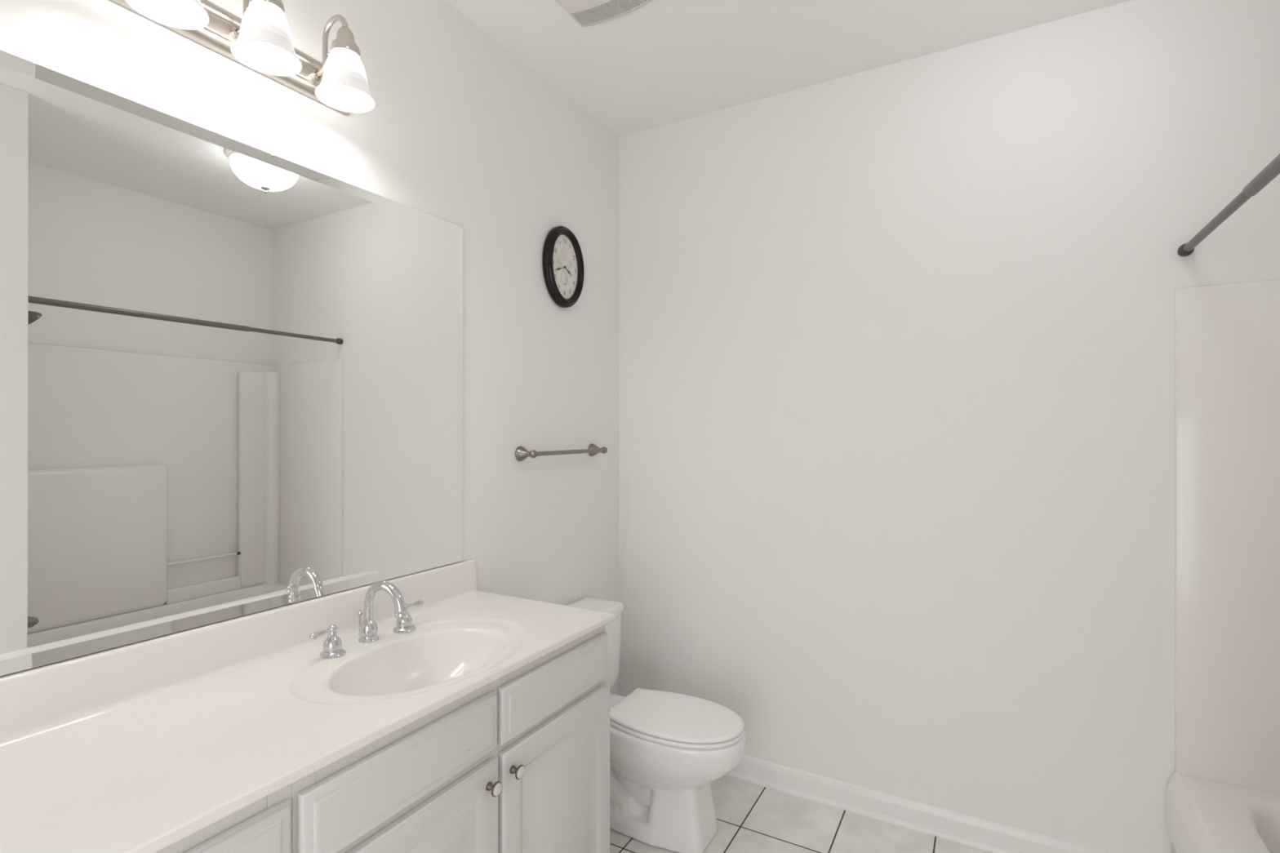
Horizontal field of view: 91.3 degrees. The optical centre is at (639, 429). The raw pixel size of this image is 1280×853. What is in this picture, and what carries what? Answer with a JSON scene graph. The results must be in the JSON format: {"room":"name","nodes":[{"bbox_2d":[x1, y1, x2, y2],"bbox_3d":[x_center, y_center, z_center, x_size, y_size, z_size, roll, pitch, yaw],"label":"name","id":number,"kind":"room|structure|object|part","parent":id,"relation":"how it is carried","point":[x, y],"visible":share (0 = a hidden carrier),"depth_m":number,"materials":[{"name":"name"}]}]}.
{"room":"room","nodes":[
{"label":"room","id":0,"kind":"room"},
{"bbox_2d":[0,0,618,694],"bbox_3d":[-0.893,0.044,1.534,0.120,2.740,3.290,0,0,29],"label":"wall","id":1,"kind":"structure","parent":0,"point":[460,131],"depth_m":2.09,"materials":[{"name":"white paint"}]},
{"bbox_2d":[0,49,462,676],"bbox_3d":[-0.905,-0.112,1.385,0.005,1.064,1.391,0,0,29],"label":"wall mirror","id":2,"kind":"object","parent":1,"relation":"attached to","point":[231,371],"visible":1,"depth_m":1.32,"materials":[{"name":"grey mirror"}]},
{"bbox_2d":[0,559,478,746],"bbox_3d":[-0.894,0.475,1.372,0.034,0.108,1.496,0,0,29],"label":"backsplash","id":3,"kind":"structure","parent":1,"relation":"attached to","point":[42,700],"depth_m":1.29,"materials":[{"name":"stone"}]},
{"bbox_2d":[111,0,375,115],"bbox_3d":[-0.818,-0.886,1.336,0.204,0.210,0.584,0,0,29],"label":"vanity light","id":4,"kind":"object","parent":1,"relation":"attached to","point":[261,41],"visible":1,"depth_m":1.35,"materials":[{"name":"white glass"}]},
{"bbox_3d":[-0.876,-0.835,1.158,0.130,0.108,0.130,0,0,29],"label":"lamp shade","id":5,"kind":"part","parent":4,"relation":"part of","materials":[{"name":"white glass"}]},
{"bbox_3d":[-0.876,-0.837,1.158,0.067,0.094,0.067,0,0,29],"label":"bulb","id":6,"kind":"part","parent":4,"relation":"part of","materials":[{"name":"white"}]},
{"bbox_3d":[-0.834,-0.924,1.345,0.123,0.134,0.024,0,0,29],"label":"lamp arm","id":7,"kind":"part","parent":4,"relation":"part of","materials":[{"name":"silver metal"}]},
{"bbox_3d":[-0.786,-0.835,1.318,0.130,0.108,0.130,0,0,29],"label":"lamp shade","id":8,"kind":"part","parent":4,"relation":"part of","materials":[{"name":"white glass"}]},
{"bbox_2d":[246,0,286,19],"bbox_3d":[-0.784,-0.915,1.322,0.074,0.065,0.074,0,0,29],"label":"socket","id":9,"kind":"object","parent":4,"relation":"attached to","point":[277,6],"depth_m":1.30,"materials":[{"name":"white glass"}]},
{"bbox_3d":[-0.786,-0.837,1.318,0.067,0.094,0.067,0,0,29],"label":"bulb","id":10,"kind":"part","parent":4,"relation":"part of","materials":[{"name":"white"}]},
{"bbox_3d":[-0.744,-0.924,1.506,0.123,0.134,0.024,0,0,29],"label":"lamp arm","id":11,"kind":"part","parent":4,"relation":"part of","materials":[{"name":"silver metal"}]},
{"bbox_2d":[327,26,360,60],"bbox_3d":[-0.694,-0.915,1.482,0.074,0.065,0.074,0,0,29],"label":"socket","id":12,"kind":"object","parent":4,"relation":"attached to","point":[344,42],"depth_m":1.46,"materials":[{"name":"silver metal"}]},
{"bbox_3d":[-0.696,-0.835,1.479,0.130,0.108,0.130,0,0,29],"label":"lamp shade","id":13,"kind":"part","parent":4,"relation":"part of","materials":[{"name":"white glass"}]},
{"bbox_3d":[-0.696,-0.837,1.479,0.067,0.094,0.067,0,0,29],"label":"bulb","id":14,"kind":"part","parent":4,"relation":"part of","materials":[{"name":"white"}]},
{"bbox_2d":[515,443,607,461],"bbox_3d":[-0.284,0.087,2.421,0.076,0.055,0.517,0,0,29],"label":"towel bar","id":15,"kind":"object","parent":1,"relation":"attached to","point":[522,453],"visible":1,"depth_m":2.31,"materials":[{"name":"silver metal"}]},
{"bbox_3d":[-0.396,0.087,2.220,0.076,0.055,0.055,0,0,29],"label":"post","id":16,"kind":"part","parent":15,"relation":"part of","materials":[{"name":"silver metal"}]},
{"bbox_3d":[-0.171,0.087,2.623,0.076,0.055,0.055,0,0,29],"label":"post","id":17,"kind":"part","parent":15,"relation":"part of","materials":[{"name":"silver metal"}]},
{"bbox_2d":[542,226,584,307],"bbox_3d":[-0.293,-0.635,2.445,0.036,0.315,0.244,0,0,29],"label":"wall clock","id":18,"kind":"object","parent":1,"relation":"attached to","point":[563,269],"visible":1,"depth_m":2.44,"materials":[{"name":"black plastic"}]},
{"bbox_2d":[445,0,1130,137],"bbox_3d":[0.337,-1.376,0.845,2.940,0.100,3.290,0,0,29],"label":"ceiling","id":19,"kind":"structure","parent":0,"point":[658,63],"depth_m":2.14,"materials":[{"name":"white paint"}]},
{"bbox_2d":[555,0,651,26],"bbox_3d":[-0.147,-1.315,1.859,0.259,0.022,0.286,0,0,29],"label":"exhaust fan","id":20,"kind":"object","parent":19,"relation":"attached to","point":[584,12],"visible":1,"depth_m":1.95,"materials":[{"name":"white plastic"}]},
{"bbox_2d":[609,775,991,852],"bbox_3d":[0.337,1.464,0.845,2.940,0.100,3.290,0,0,29],"label":"floor","id":21,"kind":"structure","parent":0,"point":[752,818],"depth_m":2.19,"materials":[{"name":"tile"}]},
{"bbox_2d":[155,783,291,852],"bbox_3d":[-0.898,0.980,0.861,0.524,0.868,0.561,0,0,29],"label":"base cabinet","id":22,"kind":"object","parent":21,"relation":"on","point":[264,825],"visible":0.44,"depth_m":0.92,"materials":[{"name":"white wood"}]},
{"bbox_3d":[-0.679,0.642,0.736,0.020,0.126,0.547,0,0,29],"label":"drawer","id":23,"kind":"part","parent":22,"relation":"part of","materials":[{"name":"white wood"}]},
{"bbox_2d":[291,624,609,852],"bbox_3d":[-0.523,0.980,1.501,0.552,0.868,0.922,0,0,29],"label":"base cabinet","id":24,"kind":"object","parent":21,"relation":"on","point":[519,762],"visible":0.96,"depth_m":1.35,"materials":[{"name":"white wood"}]},
{"bbox_2d":[0,559,615,852],"bbox_3d":[-0.672,0.548,1.258,0.532,0.254,1.515,0,0,29],"label":"countertop","id":25,"kind":"structure","parent":24,"relation":"on","point":[143,747],"depth_m":1.16,"materials":[{"name":"stone"}]},
{"bbox_2d":[308,580,423,659],"bbox_3d":[-0.671,0.453,1.563,0.275,0.157,0.194,0,0,-27],"label":"faucet","id":26,"kind":"object","parent":25,"relation":"on","point":[368,628],"visible":1,"depth_m":1.55,"materials":[{"name":"silver metal"}]},
{"bbox_3d":[-0.735,0.470,1.450,0.021,0.020,0.072,0,0,23],"label":"lever","id":27,"kind":"part","parent":26,"relation":"part of","materials":[{"name":"silver metal"}]},
{"bbox_3d":[-0.725,0.503,1.474,0.058,0.058,0.058,0,0,29],"label":"handle","id":28,"kind":"part","parent":26,"relation":"part of","materials":[{"name":"silver metal"}]},
{"bbox_3d":[-0.715,0.495,1.595,0.015,0.072,0.015,0,0,29],"label":"lift rod","id":29,"kind":"part","parent":26,"relation":"part of","materials":[{"name":"silver metal"}]},
{"bbox_3d":[-0.638,0.453,1.551,0.156,0.157,0.050,0,0,29],"label":"spout","id":30,"kind":"part","parent":26,"relation":"part of","materials":[{"name":"silver metal"}]},
{"bbox_3d":[-0.624,0.503,1.655,0.058,0.058,0.058,0,0,29],"label":"handle","id":31,"kind":"part","parent":26,"relation":"part of","materials":[{"name":"silver metal"}]},
{"bbox_3d":[-0.611,0.470,1.677,0.021,0.020,0.073,0,0,29],"label":"lever","id":32,"kind":"part","parent":26,"relation":"part of","materials":[{"name":"silver metal"}]},
{"bbox_3d":[-0.427,0.642,1.185,0.020,0.126,0.450,0,0,29],"label":"drawer","id":33,"kind":"part","parent":24,"relation":"part of","materials":[{"name":"white wood"}]},
{"bbox_3d":[-0.427,1.012,1.185,0.020,0.574,0.450,0,0,29],"label":"door","id":34,"kind":"part","parent":24,"relation":"part of","materials":[{"name":"white wood"}]},
{"bbox_3d":[-0.314,0.768,1.339,0.028,0.030,0.030,0,0,29],"label":"knob","id":35,"kind":"part","parent":24,"relation":"part of","materials":[{"name":"grey metal"}]},
{"bbox_3d":[-0.277,0.768,1.405,0.028,0.030,0.030,0,0,29],"label":"knob","id":36,"kind":"part","parent":24,"relation":"part of","materials":[{"name":"grey metal"}]},
{"bbox_3d":[-0.202,0.642,1.588,0.020,0.126,0.442,0,0,29],"label":"drawer","id":37,"kind":"part","parent":24,"relation":"part of","materials":[{"name":"white wood"}]},
{"bbox_3d":[-0.200,1.012,1.591,0.020,0.574,0.449,0,0,29],"label":"door","id":38,"kind":"part","parent":24,"relation":"part of","materials":[{"name":"white wood"}]},
{"bbox_2d":[567,596,746,852],"bbox_3d":[0.017,1.062,2.254,0.746,0.745,0.386,0,0,29],"label":"toilet","id":39,"kind":"object","parent":21,"relation":"on","point":[667,748],"visible":0.76,"depth_m":2.11,"materials":[{"name":"white ceramic"}]},
{"bbox_3d":[-0.223,0.711,2.388,0.197,0.042,0.386,0,0,29],"label":"tank lid","id":40,"kind":"part","parent":39,"relation":"part of","materials":[{"name":"white ceramic"}]},
{"bbox_3d":[-0.224,0.881,2.389,0.186,0.298,0.372,0,0,29],"label":"tank","id":41,"kind":"part","parent":39,"relation":"part of","materials":[{"name":"white ceramic"}]},
{"bbox_3d":[0.133,1.020,2.189,0.470,0.015,0.326,0,0,29],"label":"seat","id":42,"kind":"part","parent":39,"relation":"part of","materials":[{"name":"white plastic"}]},
{"bbox_3d":[0.133,1.012,2.189,0.470,0.040,0.326,0,0,29],"label":"lid","id":43,"kind":"part","parent":39,"relation":"part of","materials":[{"name":"white plastic"}]},
{"bbox_3d":[0.026,1.232,2.249,0.725,0.405,0.335,0,0,29],"label":"bowl","id":44,"kind":"part","parent":39,"relation":"part of","materials":[{"name":"white ceramic"}]},
{"bbox_2d":[1166,280,1279,852],"bbox_3d":[1.570,0.495,1.074,0.760,1.835,1.460,0,0,29],"label":"shower","id":45,"kind":"object","parent":21,"relation":"on","point":[1223,792],"visible":1,"depth_m":1.80,"materials":[{"name":"white plastic"}]},
{"bbox_2d":[1166,771,1279,852],"bbox_3d":[1.561,1.220,1.074,0.744,0.387,1.446,0,0,29],"label":"tub","id":46,"kind":"object","parent":45,"relation":"in","point":[1206,813],"depth_m":1.70,"materials":[{"name":"white plastic"}]},
{"bbox_2d":[618,0,1279,852],"bbox_3d":[1.111,0.044,2.228,2.700,2.740,0.120,0,0,29],"label":"wall","id":47,"kind":"structure","parent":0,"point":[896,340],"depth_m":2.18,"materials":[{"name":"white paint"}]},
{"bbox_2d":[725,755,1110,852],"bbox_3d":[0.739,1.369,2.350,1.931,0.089,0.030,0,0,29],"label":"baseboard","id":48,"kind":"structure","parent":47,"relation":"attached to","point":[975,832],"depth_m":2.24,"materials":[{"name":"white paint"}]},
{"bbox_2d":[1177,153,1279,256],"bbox_3d":[1.273,-0.533,1.235,0.036,0.036,1.453,0,0,29],"label":"shower rod","id":49,"kind":"object","parent":47,"relation":"attached to","point":[1271,171],"visible":1,"depth_m":1.45,"materials":[{"name":"grey metal"}]}
]}

